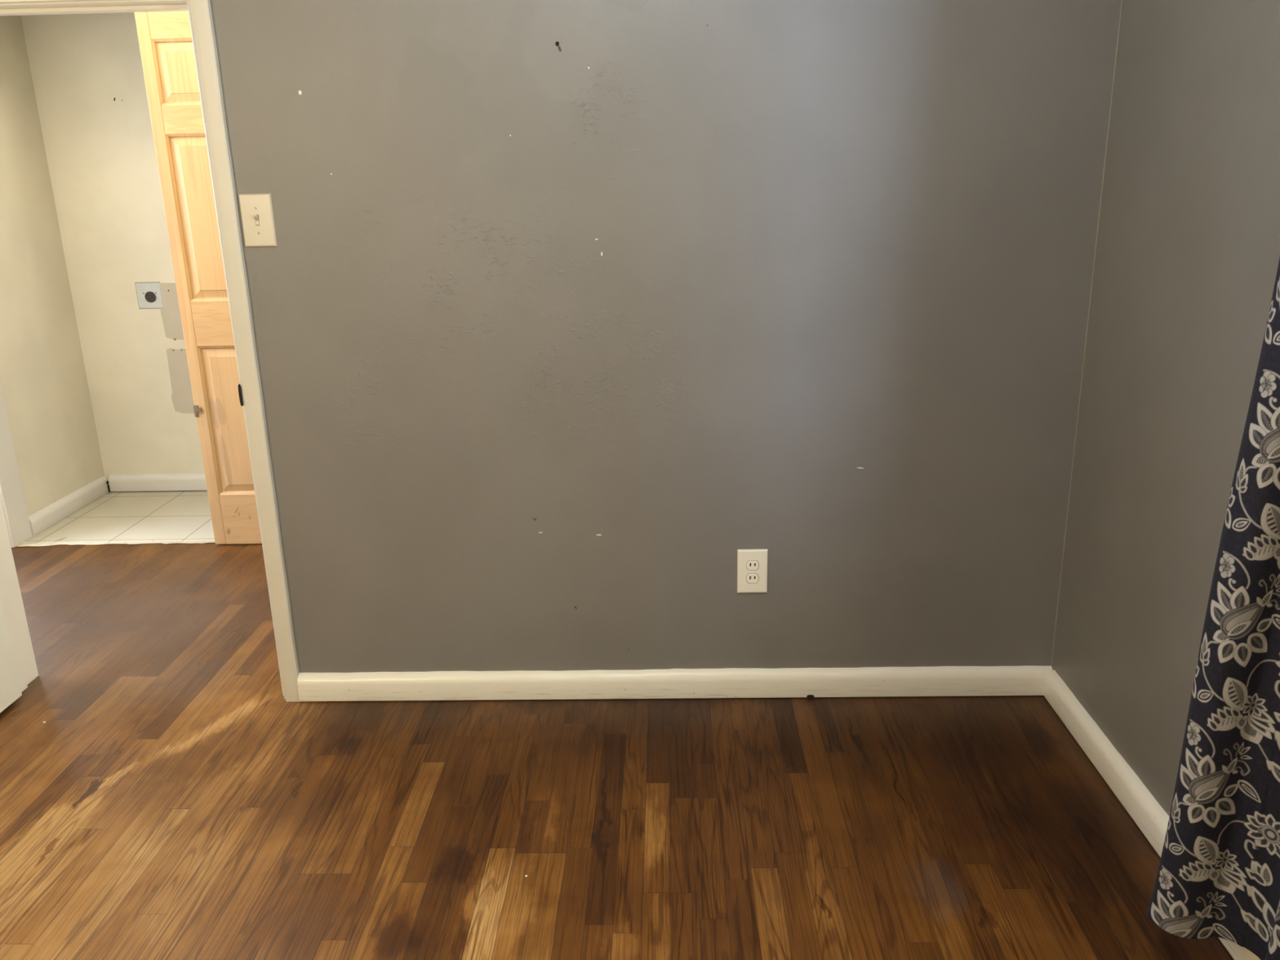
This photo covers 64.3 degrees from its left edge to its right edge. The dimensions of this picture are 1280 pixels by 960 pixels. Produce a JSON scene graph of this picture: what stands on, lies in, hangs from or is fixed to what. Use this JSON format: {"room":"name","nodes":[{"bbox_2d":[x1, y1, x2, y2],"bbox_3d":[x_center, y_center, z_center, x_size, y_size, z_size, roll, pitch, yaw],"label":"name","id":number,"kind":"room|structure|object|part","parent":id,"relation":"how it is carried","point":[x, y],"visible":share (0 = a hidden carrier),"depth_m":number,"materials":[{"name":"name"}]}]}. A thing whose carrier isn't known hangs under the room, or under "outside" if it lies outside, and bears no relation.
{"room":"empty bedroom","nodes":[
{"label":"empty bedroom","id":0,"kind":"room"},
{"bbox_2d":[0,15,104,516],"bbox_3d":[-2.676,-1.017,4.277,0.123,2.440,0.641,-1,17,2],"label":"wall","id":1,"kind":"structure","parent":0,"point":[43,380],"depth_m":4.38,"materials":[{"name":"beige paint"}]},
{"bbox_2d":[28,475,109,536],"bbox_3d":[-2.577,0.108,4.617,0.023,0.080,0.628,-1,17,2],"label":"baseboard","id":2,"kind":"structure","parent":1,"relation":"attached to","point":[42,520],"depth_m":4.57,"materials":[{"name":"white paint"}]},
{"bbox_2d":[106,480,110,493],"bbox_3d":[-2.557,0.033,4.899,0.005,0.057,0.012,-1,17,2],"label":"trim","id":3,"kind":"structure","parent":1,"relation":"attached to","point":[107,482],"depth_m":4.90,"materials":[{"name":"black"}]},
{"bbox_2d":[17,541,215,546],"bbox_3d":[-1.843,0.260,4.203,1.475,0.001,0.032,-1,17,2],"label":"trim","id":4,"kind":"structure","parent":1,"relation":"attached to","point":[184,542],"depth_m":4.22,"materials":[{"name":"beige wood"}]},
{"bbox_2d":[20,12,204,478],"bbox_3d":[-1.059,-1.156,4.612,3.340,2.440,0.153,-1,17,2],"label":"wall","id":5,"kind":"structure","parent":0,"point":[86,69],"depth_m":4.56,"materials":[{"name":"beige paint"}]},
{"bbox_2d":[134,281,163,308],"bbox_3d":[-2.241,-0.842,4.650,0.116,0.120,0.010,-1,17,2],"label":"dryer outlet","id":6,"kind":"object","parent":5,"relation":"attached to","point":[148,294],"visible":1,"depth_m":4.65,"materials":[{"name":"metal"}]},
{"bbox_2d":[144,291,155,302],"bbox_3d":[-2.235,-0.836,4.651,0.049,0.049,0.006,-1,17,2],"label":"socket","id":7,"kind":"object","parent":6,"relation":"attached to","point":[149,296],"depth_m":4.65,"materials":[{"name":"black plastic"}]},
{"bbox_2d":[108,473,207,491],"bbox_3d":[-0.966,-0.007,4.868,3.180,0.080,0.023,-1,17,2],"label":"baseboard","id":8,"kind":"structure","parent":5,"relation":"attached to","point":[164,482],"depth_m":4.90,"materials":[{"name":"white paint"}]},
{"bbox_2d":[160,283,184,340],"bbox_3d":[-2.091,-0.773,4.671,0.216,0.263,0.004,-1,17,2],"label":"board","id":9,"kind":"object","parent":5,"relation":"attached to","point":[171,314],"visible":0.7,"depth_m":4.67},
{"bbox_2d":[166,348,194,413],"bbox_3d":[-2.091,-0.463,4.766,0.230,0.311,0.004,-1,17,2],"label":"board","id":10,"kind":"object","parent":5,"relation":"attached to","point":[182,397],"visible":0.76,"depth_m":4.77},
{"bbox_2d":[21,491,214,543],"bbox_3d":[-1.041,0.126,4.620,3.340,0.022,0.885,-1,17,2],"label":"floor","id":11,"kind":"structure","parent":0,"point":[153,516],"depth_m":4.49,"materials":[{"name":"beige tile"}]},
{"bbox_2d":[0,542,1234,959],"bbox_3d":[-1.205,1.009,1.704,4.919,0.001,5.215,-1,17,2],"label":"floor","id":12,"kind":"structure","parent":0,"point":[170,801],"depth_m":2.37,"materials":[{"name":"brown wood"}]},
{"bbox_2d":[209,0,1121,672],"bbox_3d":[-1.153,-0.555,2.649,4.965,2.440,0.138,-1,17,2],"label":"wall","id":13,"kind":"structure","parent":0,"point":[547,339],"depth_m":2.59,"materials":[{"name":"grey paint"}]},
{"bbox_2d":[0,596,22,712],"bbox_3d":[-1.810,-0.134,2.329,0.106,1.819,0.772,-1,17,2],"label":"door","id":14,"kind":"structure","parent":13,"relation":"in","point":[10,687],"depth_m":2.89,"materials":[{"name":"white paint"}]},
{"bbox_2d":[0,0,111,3],"bbox_3d":[-1.470,-1.153,2.392,0.916,0.058,0.019,-1,17,2],"label":"trim","id":15,"kind":"structure","parent":13,"relation":"attached to","point":[1,1],"depth_m":2.39,"materials":[{"name":"white paint"}]},
{"bbox_2d":[0,0,243,692],"bbox_3d":[-1.448,-0.293,2.735,0.933,1.900,0.176,-1,17,2],"label":"trim","id":16,"kind":"structure","parent":13,"relation":"attached to","point":[11,600],"depth_m":2.94,"materials":[{"name":"white paint"}]},
{"bbox_3d":[-1.042,-0.226,2.675,0.007,0.058,0.040,-1,17,2],"label":"strike plate","id":17,"kind":"part","parent":16,"relation":"part of","materials":[{"name":"black metal"}]},
{"bbox_2d":[186,0,299,702],"bbox_3d":[-1.018,-0.276,2.649,0.052,1.900,0.019,-1,17,2],"label":"trim","id":18,"kind":"structure","parent":13,"relation":"attached to","point":[202,32],"depth_m":2.61,"materials":[{"name":"white paint"}]},
{"bbox_2d":[238,193,277,247],"bbox_3d":[-0.954,-0.645,2.535,0.081,0.128,0.018,-1,17,2],"label":"light switch","id":19,"kind":"object","parent":13,"relation":"attached to","point":[256,209],"visible":1,"depth_m":2.54,"materials":[{"name":"beige plastic"}]},
{"bbox_2d":[555,41,561,52],"bbox_3d":[-0.193,-1.025,2.410,0.014,0.023,0.001,-1,17,2],"label":"anchor hole","id":20,"kind":"object","parent":13,"relation":"attached to","point":[557,43],"visible":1,"depth_m":2.41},
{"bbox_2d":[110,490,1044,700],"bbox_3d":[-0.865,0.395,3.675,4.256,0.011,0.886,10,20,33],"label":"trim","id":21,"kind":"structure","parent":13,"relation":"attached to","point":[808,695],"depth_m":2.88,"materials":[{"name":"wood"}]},
{"bbox_2d":[297,665,1052,701],"bbox_3d":[0.089,0.576,2.881,2.126,0.082,0.023,-1,17,2],"label":"baseboard","id":22,"kind":"structure","parent":13,"relation":"attached to","point":[1025,680],"depth_m":2.87,"materials":[{"name":"white paint"}]},
{"bbox_2d":[737,549,768,592],"bbox_3d":[0.307,0.250,2.784,0.083,0.127,0.009,-1,17,2],"label":"electrical outlet","id":23,"kind":"object","parent":13,"relation":"attached to","point":[752,564],"visible":1,"depth_m":2.78,"materials":[{"name":"beige plastic"}]},
{"bbox_2d":[746,573,759,583],"bbox_3d":[0.308,0.269,2.787,0.036,0.029,0.001,-1,17,2],"label":"receptacle","id":24,"kind":"object","parent":23,"relation":"attached to","point":[751,578],"depth_m":2.79,"materials":[{"name":"beige plastic"}]},
{"bbox_2d":[746,560,759,570],"bbox_3d":[0.307,0.233,2.776,0.036,0.029,0.001,-1,17,2],"label":"receptacle","id":25,"kind":"object","parent":23,"relation":"attached to","point":[751,565],"depth_m":2.77,"materials":[{"name":"beige plastic"}]},
{"bbox_2d":[1050,0,1122,665],"bbox_3d":[1.125,-0.606,2.507,0.002,2.350,0.002,-1,17,2],"label":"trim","id":26,"kind":"structure","parent":13,"relation":"attached to","point":[1122,0],"depth_m":2.56,"materials":[{"name":"grey paint"}]},
{"bbox_2d":[1051,0,1279,816],"bbox_3d":[1.153,0.001,0.653,0.140,2.440,3.900,-1,17,2],"label":"wall","id":27,"kind":"structure","parent":0,"point":[1188,250],"depth_m":2.18,"materials":[{"name":"grey paint"}]},
{"bbox_2d":[1043,670,1260,959],"bbox_3d":[1.097,1.131,0.987,0.023,0.081,3.876,-1,17,2],"label":"baseboard","id":28,"kind":"structure","parent":27,"relation":"attached to","point":[1144,810],"depth_m":2.41,"materials":[{"name":"white paint"}]},
{"bbox_3d":[-1.507,-0.921,3.875,4.200,2.440,0.130,-1,17,2],"label":"wall","id":29,"kind":"structure","parent":0,"visible":0},
{"bbox_2d":[0,382,32,547],"bbox_3d":[-1.884,-0.756,3.926,1.582,2.110,0.150,-1,17,2],"label":"trim","id":30,"kind":"structure","parent":29,"relation":"attached to","point":[11,494],"depth_m":4.19,"materials":[{"name":"white paint"}]},
{"bbox_2d":[133,10,262,543],"bbox_3d":[-1.464,-0.712,3.881,0.598,2.022,0.035,-1,17,2],"label":"door","id":31,"kind":"structure","parent":29,"relation":"in","point":[165,37],"depth_m":3.85,"materials":[{"name":"brown wood"}]},
{"bbox_3d":[-1.631,-1.623,3.609,0.210,0.112,0.029,-1,17,2],"label":"rail","id":32,"kind":"part","parent":31,"relation":"part of","materials":[{"name":"brown wood"}]},
{"bbox_3d":[-1.627,-1.463,3.656,0.210,0.223,0.026,-1,17,2],"label":"panel","id":33,"kind":"part","parent":31,"relation":"part of","materials":[{"name":"brown wood"}]},
{"bbox_3d":[-1.624,-1.310,3.704,0.210,0.097,0.029,-1,17,2],"label":"rail","id":34,"kind":"part","parent":31,"relation":"part of","materials":[{"name":"brown wood"}]},
{"bbox_3d":[-1.616,-0.974,3.805,0.210,0.605,0.026,-1,17,2],"label":"panel","id":35,"kind":"part","parent":31,"relation":"part of","materials":[{"name":"brown wood"}]},
{"bbox_3d":[-1.608,-0.604,3.919,0.210,0.171,0.029,-1,17,2],"label":"rail","id":36,"kind":"part","parent":31,"relation":"part of","materials":[{"name":"brown wood"}]},
{"bbox_3d":[-1.600,-0.233,4.031,0.210,0.603,0.026,-1,17,2],"label":"panel","id":37,"kind":"part","parent":31,"relation":"part of","materials":[{"name":"brown wood"}]},
{"bbox_3d":[-1.591,0.156,4.151,0.210,0.211,0.029,-1,17,2],"label":"rail","id":38,"kind":"part","parent":31,"relation":"part of","materials":[{"name":"brown wood"}]},
{"bbox_3d":[1.036,-0.926,0.477,0.058,0.036,2.050,-1,17,2],"label":"curtain rod","id":39,"kind":"object","parent":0,"visible":0},
{"bbox_2d":[1146,257,1279,959],"bbox_3d":[1.002,-0.119,1.451,0.156,2.069,0.458,-1,17,2],"label":"curtain","id":40,"kind":"object","parent":39,"relation":"hanging from","point":[1218,875],"visible":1,"depth_m":1.74,"materials":[{"name":"blue fabric"}]}
]}

